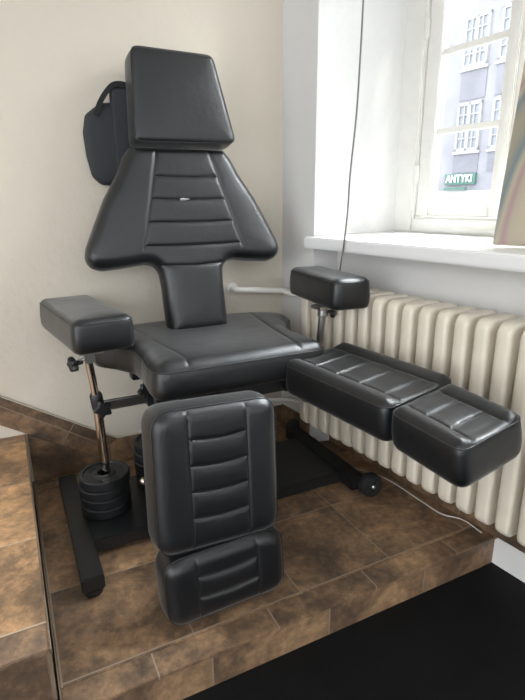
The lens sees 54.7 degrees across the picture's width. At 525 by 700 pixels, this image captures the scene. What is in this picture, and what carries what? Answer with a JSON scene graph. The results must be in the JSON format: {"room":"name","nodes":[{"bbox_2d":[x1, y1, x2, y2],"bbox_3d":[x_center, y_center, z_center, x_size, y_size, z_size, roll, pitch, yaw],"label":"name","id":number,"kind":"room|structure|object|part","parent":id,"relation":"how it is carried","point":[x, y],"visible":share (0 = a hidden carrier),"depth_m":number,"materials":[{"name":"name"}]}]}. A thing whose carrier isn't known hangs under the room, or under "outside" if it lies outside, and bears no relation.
{"room":"service shop","nodes":[
{"label":"service shop","id":0,"kind":"room"},
{"bbox_2d":[0,434,58,699],"bbox_3d":[-1.713,0.784,1.103,2.279,0.326,1.149,-8,18,-25],"label":"floor","id":1,"kind":"structure","parent":0,"point":[27,666],"depth_m":1.21,"materials":[{"name":"stone"}]},
{"bbox_2d":[33,482,62,699],"bbox_3d":[-0.696,0.734,1.630,0.005,0.114,1.110,-8,18,-25],"label":"trim","id":2,"kind":"structure","parent":1,"relation":"attached to","point":[47,590],"depth_m":1.44,"materials":[{"name":"metal"}]},
{"bbox_2d":[0,0,282,504],"bbox_3d":[-2.138,-0.696,1.212,5.800,3.112,0.150,-8,18,-25],"label":"wall","id":3,"kind":"structure","parent":0,"point":[58,57],"depth_m":1.93,"materials":[{"name":"beige paint"}]},
{"bbox_2d":[0,395,281,480],"bbox_3d":[-0.955,0.017,1.941,2.353,1.096,0.010,-8,18,-25],"label":"baseboard","id":4,"kind":"structure","parent":3,"relation":"attached to","point":[15,416],"depth_m":2.10,"materials":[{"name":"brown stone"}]},
{"bbox_2d":[227,283,298,296],"bbox_3d":[0.044,-0.269,2.260,0.408,0.057,0.113,3,17,13],"label":"pipe","id":5,"kind":"object","parent":3,"relation":"attached to","point":[232,288],"visible":0.77,"depth_m":2.27,"materials":[{"name":"white metal"}]},
{"bbox_2d":[268,398,299,404],"bbox_3d":[-0.051,0.260,2.401,0.506,0.052,0.114,-2,16,-5],"label":"pipe","id":6,"kind":"object","parent":3,"relation":"attached to","point":[291,400],"visible":0.36,"depth_m":2.43,"materials":[{"name":"white metal"}]},
{"bbox_2d":[35,505,524,699],"bbox_3d":[-0.538,1.478,-0.642,6.700,0.050,5.850,-8,18,-25],"label":"floor","id":7,"kind":"structure","parent":0,"point":[463,637],"depth_m":1.41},
{"bbox_2d":[34,427,496,699],"bbox_3d":[-0.071,0.642,1.933,1.396,0.112,1.125,-8,18,-25],"label":"platform","id":8,"kind":"object","parent":7,"relation":"on","point":[350,557],"visible":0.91,"depth_m":1.52,"materials":[{"name":"brown stone"}]},
{"bbox_2d":[40,45,521,625],"bbox_3d":[-0.047,-0.145,1.533,1.124,1.624,1.423,-8,18,-25],"label":"chair","id":9,"kind":"object","parent":8,"relation":"on","point":[216,471],"visible":1,"depth_m":1.62,"materials":[{"name":"black leather"}]},
{"bbox_3d":[-0.595,0.044,1.614,0.049,0.051,0.044,15,22,42],"label":"knob","id":10,"kind":"part","parent":9,"relation":"part of","materials":[{"name":"black plastic"}]},
{"bbox_3d":[-0.555,0.222,1.710,0.033,0.426,0.055,5,17,18],"label":"post","id":11,"kind":"part","parent":9,"relation":"part of","materials":[{"name":"silver metal"}]},
{"bbox_3d":[-0.535,0.195,1.686,0.059,0.060,0.046,-8,18,-25],"label":"knob","id":12,"kind":"part","parent":9,"relation":"part of","materials":[{"name":"black plastic"}]},
{"bbox_2d":[80,496,131,519],"bbox_3d":[-0.556,0.541,1.804,0.172,0.034,0.172,-8,18,-25],"label":"weight plate","id":13,"kind":"object","parent":9,"relation":"on","point":[108,514],"visible":0.25,"depth_m":1.73,"materials":[{"name":"black"}]},
{"bbox_2d":[80,486,130,510],"bbox_3d":[-0.555,0.508,1.795,0.172,0.034,0.172,-8,18,-25],"label":"weight plate","id":14,"kind":"object","parent":13,"relation":"on","point":[108,505],"visible":0.24,"depth_m":1.72,"materials":[{"name":"black"}]},
{"bbox_2d":[78,481,129,501],"bbox_3d":[-0.558,0.475,1.786,0.172,0.034,0.172,-8,18,-25],"label":"weight plate","id":15,"kind":"object","parent":14,"relation":"on","point":[110,495],"visible":0.34,"depth_m":1.72,"materials":[{"name":"black"}]},
{"bbox_2d":[78,460,129,492],"bbox_3d":[-0.554,0.441,1.781,0.172,0.034,0.172,-8,18,-25],"label":"weight plate","id":16,"kind":"object","parent":15,"relation":"on","point":[91,478],"visible":0.98,"depth_m":1.75,"materials":[{"name":"black"}]},
{"bbox_2d":[83,81,130,184],"bbox_3d":[-0.538,-0.800,1.887,0.244,0.357,0.054,-8,18,-25],"label":"bag","id":17,"kind":"object","parent":9,"relation":"hanging from","point":[105,128],"visible":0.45,"depth_m":1.86,"materials":[{"name":"grey fabric"}]},
{"bbox_3d":[-0.418,0.170,1.772,0.272,0.034,0.015,-8,18,-25],"label":"arm rail","id":18,"kind":"part","parent":9,"relation":"part of","materials":[{"name":"black metal"}]},
{"bbox_2d":[136,477,144,490],"bbox_3d":[-0.400,0.492,1.965,0.172,0.036,0.172,-8,18,-25],"label":"weight plate","id":19,"kind":"object","parent":9,"relation":"on","point":[142,487],"visible":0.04,"depth_m":1.91,"materials":[{"name":"black"}]},
{"bbox_2d":[135,470,143,480],"bbox_3d":[-0.401,0.457,1.955,0.172,0.036,0.172,-8,18,-25],"label":"weight plate","id":20,"kind":"object","parent":19,"relation":"on","point":[139,476],"visible":0.05,"depth_m":1.90,"materials":[{"name":"black"}]},
{"bbox_2d":[134,460,143,473],"bbox_3d":[-0.403,0.423,1.943,0.172,0.036,0.172,-8,18,-25],"label":"weight plate","id":21,"kind":"object","parent":20,"relation":"on","point":[139,468],"visible":0.06,"depth_m":1.88,"materials":[{"name":"black"}]},
{"bbox_2d":[133,448,143,464],"bbox_3d":[-0.405,0.388,1.937,0.172,0.036,0.172,-8,18,-25],"label":"weight plate","id":22,"kind":"object","parent":21,"relation":"on","point":[138,458],"visible":0.07,"depth_m":1.87,"materials":[{"name":"black"}]},
{"bbox_2d":[133,433,142,455],"bbox_3d":[-0.402,0.353,1.928,0.172,0.036,0.172,-8,18,-25],"label":"weight plate","id":23,"kind":"object","parent":22,"relation":"on","point":[137,442],"visible":0.07,"depth_m":1.88,"materials":[{"name":"black"}]},
{"bbox_3d":[-0.389,0.430,1.663,0.025,0.025,0.025,-8,18,-25],"label":"ball knob","id":24,"kind":"part","parent":9,"relation":"part of","materials":[{"name":"silver metal"}]},
{"bbox_3d":[-0.409,0.138,1.744,0.050,0.051,0.047,-8,18,-25],"label":"knob","id":25,"kind":"part","parent":9,"relation":"part of","materials":[{"name":"black plastic"}]},
{"bbox_2d":[143,382,153,406],"bbox_3d":[-0.387,0.150,1.785,0.050,0.080,0.060,-8,18,-25],"label":"socket","id":26,"kind":"object","parent":9,"relation":"attached to","point":[148,399],"depth_m":1.75,"materials":[{"name":"white metal"}]},
{"bbox_3d":[-0.282,-0.409,1.933,0.763,0.682,0.221,-8,18,-25],"label":"backrest","id":27,"kind":"part","parent":9,"relation":"part of","materials":[{"name":"black leather"}]},
{"bbox_3d":[-0.173,0.092,1.857,0.540,0.060,0.400,-8,18,-25],"label":"seat frame","id":28,"kind":"part","parent":9,"relation":"part of","materials":[{"name":"black metal"}]},
{"bbox_3d":[-0.178,-0.012,1.859,0.813,0.119,0.621,-8,18,-25],"label":"seat","id":29,"kind":"part","parent":9,"relation":"part of","materials":[{"name":"black leather"}]},
{"bbox_3d":[-0.193,0.528,1.982,0.946,0.046,0.352,-8,18,-25],"label":"plate","id":30,"kind":"part","parent":9,"relation":"part of","materials":[{"name":"black metal"}]},
{"bbox_3d":[0.116,0.135,1.711,0.040,0.025,0.170,-8,18,-25],"label":"leg frame","id":31,"kind":"part","parent":9,"relation":"part of","materials":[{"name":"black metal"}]},
{"bbox_3d":[0.223,-0.025,1.980,0.047,0.262,0.027,6,17,22],"label":"post","id":32,"kind":"part","parent":9,"relation":"part of","materials":[{"name":"silver metal"}]},
{"bbox_3d":[0.259,-0.145,1.939,0.040,0.041,0.040,8,18,25],"label":"knob","id":33,"kind":"part","parent":9,"relation":"part of","materials":[{"name":"black plastic"}]},
{"bbox_2d":[314,437,481,532],"bbox_3d":[0.508,0.515,2.047,0.053,0.062,0.819,-13,21,-37],"label":"cable","id":34,"kind":"object","parent":8,"relation":"on","point":[314,437],"visible":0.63,"depth_m":1.91,"materials":[{"name":"beige plastic"}]},
{"bbox_2d":[282,0,407,441],"bbox_3d":[0.346,-1.030,2.302,0.550,3.112,0.600,-11,19,-31],"label":"wall","id":35,"kind":"structure","parent":0,"point":[321,38],"depth_m":2.08,"materials":[{"name":"white paint"}]},
{"bbox_2d":[281,404,309,434],"bbox_3d":[0.159,0.357,2.485,0.010,0.124,0.222,-11,19,-31],"label":"baseboard","id":36,"kind":"object","parent":35,"relation":"attached to","point":[287,413],"visible":0.5,"depth_m":2.50,"materials":[{"name":"brown stone"}]},
{"bbox_2d":[304,231,524,271],"bbox_3d":[0.782,-0.307,1.587,0.425,0.060,1.599,-11,19,-31],"label":"window sill","id":37,"kind":"structure","parent":35,"relation":"attached to","point":[456,249],"depth_m":1.70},
{"bbox_2d":[492,62,524,246],"bbox_3d":[0.891,-0.568,1.429,0.360,0.542,0.172,11,20,34],"label":"painting","id":38,"kind":"object","parent":37,"relation":"on","point":[510,223],"visible":1,"depth_m":1.51,"materials":[{"name":"beige fabric"}]},
{"bbox_2d":[329,434,524,552],"bbox_3d":[0.617,0.498,1.988,0.010,0.124,1.140,-11,19,-31],"label":"baseboard","id":39,"kind":"structure","parent":35,"relation":"attached to","point":[512,541],"depth_m":1.91,"materials":[{"name":"brown stone"}]},
{"bbox_2d":[337,252,524,582],"bbox_3d":[0.937,0.194,1.815,0.444,1.027,1.627,-11,19,-31],"label":"wall","id":40,"kind":"structure","parent":0,"point":[499,291],"depth_m":1.74,"materials":[{"name":"grey paint"}]},
{"bbox_2d":[300,288,524,546],"bbox_3d":[0.582,0.159,1.719,0.160,0.636,1.427,-11,19,-31],"label":"radiator","id":41,"kind":"object","parent":40,"relation":"attached to","point":[481,351],"visible":0.59,"depth_m":1.58,"materials":[{"name":"beige metal"}]},
{"bbox_3d":[-0.558,-1.582,-1.533,6.700,0.100,5.847,-8,18,-25],"label":"ceiling","id":42,"kind":"structure","parent":0,"visible":0},
{"bbox_2d":[339,0,363,454],"bbox_3d":[0.341,-0.941,1.798,0.070,2.980,0.190,7,18,23],"label":"hanging cable","id":43,"kind":"object","parent":42,"relation":"hanging from","point":[362,0],"visible":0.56,"depth_m":1.76,"materials":[{"name":"grey plastic"}]},
{"label":"outside","id":44,"kind":"structure","parent":0,"visible":0},
{"bbox_3d":[10.308,-1.486,15.090,36.619,0.300,72.732,-8,18,-25],"label":"floor","id":45,"kind":"structure","parent":44,"visible":0},
{"bbox_2d":[436,0,511,204],"bbox_3d":[13.677,-10.265,19.421,8.400,14.100,21.482,-11,19,-31],"label":"building","id":46,"kind":"structure","parent":45,"relation":"on","point":[474,82],"depth_m":20.46,"materials":[{"name":"grey"}]},
{"bbox_2d":[444,187,466,189],"bbox_3d":[8.105,-6.777,21.331,0.120,0.093,1.046,-11,19,-31],"label":"name plate","id":47,"kind":"object","parent":46,"relation":"attached to","point":[462,188],"visible":1,"depth_m":21.21,"materials":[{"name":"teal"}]},
{"bbox_2d":[444,173,476,184],"bbox_3d":[8.348,-7.229,21.457,0.180,0.439,1.494,-11,19,-31],"label":"shop sign","id":48,"kind":"object","parent":46,"relation":"attached to","point":[465,178],"visible":1,"depth_m":21.38,"materials":[{"name":"teal"}]},
{"bbox_3d":[8.496,-7.818,21.221,0.050,0.747,1.190,-11,19,-31],"label":"dark panel","id":49,"kind":"part","parent":46,"relation":"part of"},
{"bbox_3d":[8.468,-9.161,20.824,0.030,1.768,1.020,-11,19,-31],"label":"pane","id":50,"kind":"part","parent":46,"relation":"part of","materials":[{"name":"clear glass"}]},
{"bbox_3d":[8.477,-10.670,20.392,0.050,1.083,1.190,-11,19,-31],"label":"dark panel","id":51,"kind":"part","parent":46,"relation":"part of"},
{"bbox_3d":[8.448,-12.166,19.951,0.030,1.749,1.020,-11,19,-31],"label":"pane","id":52,"kind":"part","parent":46,"relation":"part of","materials":[{"name":"clear glass"}]},
{"bbox_3d":[9.366,-7.447,19.922,0.050,0.747,1.190,-11,19,-31],"label":"dark panel","id":53,"kind":"part","parent":46,"relation":"part of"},
{"bbox_3d":[9.338,-8.790,19.525,0.030,1.768,1.020,-11,19,-31],"label":"pane","id":54,"kind":"part","parent":46,"relation":"part of","materials":[{"name":"clear glass"}]},
{"bbox_3d":[9.347,-10.299,19.094,0.050,1.083,1.190,-11,19,-31],"label":"dark panel","id":55,"kind":"part","parent":46,"relation":"part of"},
{"bbox_3d":[9.317,-11.794,18.652,0.030,1.749,1.020,-11,19,-31],"label":"pane","id":56,"kind":"part","parent":46,"relation":"part of","materials":[{"name":"clear glass"}]},
{"bbox_3d":[2.443,-0.141,-0.804,1.012,3.112,4.632,-8,18,-25],"label":"wall pier","id":57,"kind":"object","parent":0,"visible":0},
{"bbox_2d":[393,0,524,235],"bbox_3d":[0.997,-1.096,1.575,0.210,1.466,1.310,-11,19,-31],"label":"window","id":58,"kind":"structure","parent":57,"relation":"attached to","point":[428,25],"depth_m":1.98,"materials":[{"name":"white paint"}]},
{"bbox_3d":[1.057,-1.109,1.617,0.060,1.466,1.260,-11,19,-31],"label":"frame","id":59,"kind":"part","parent":58,"relation":"part of","materials":[{"name":"white paint"}]}
]}

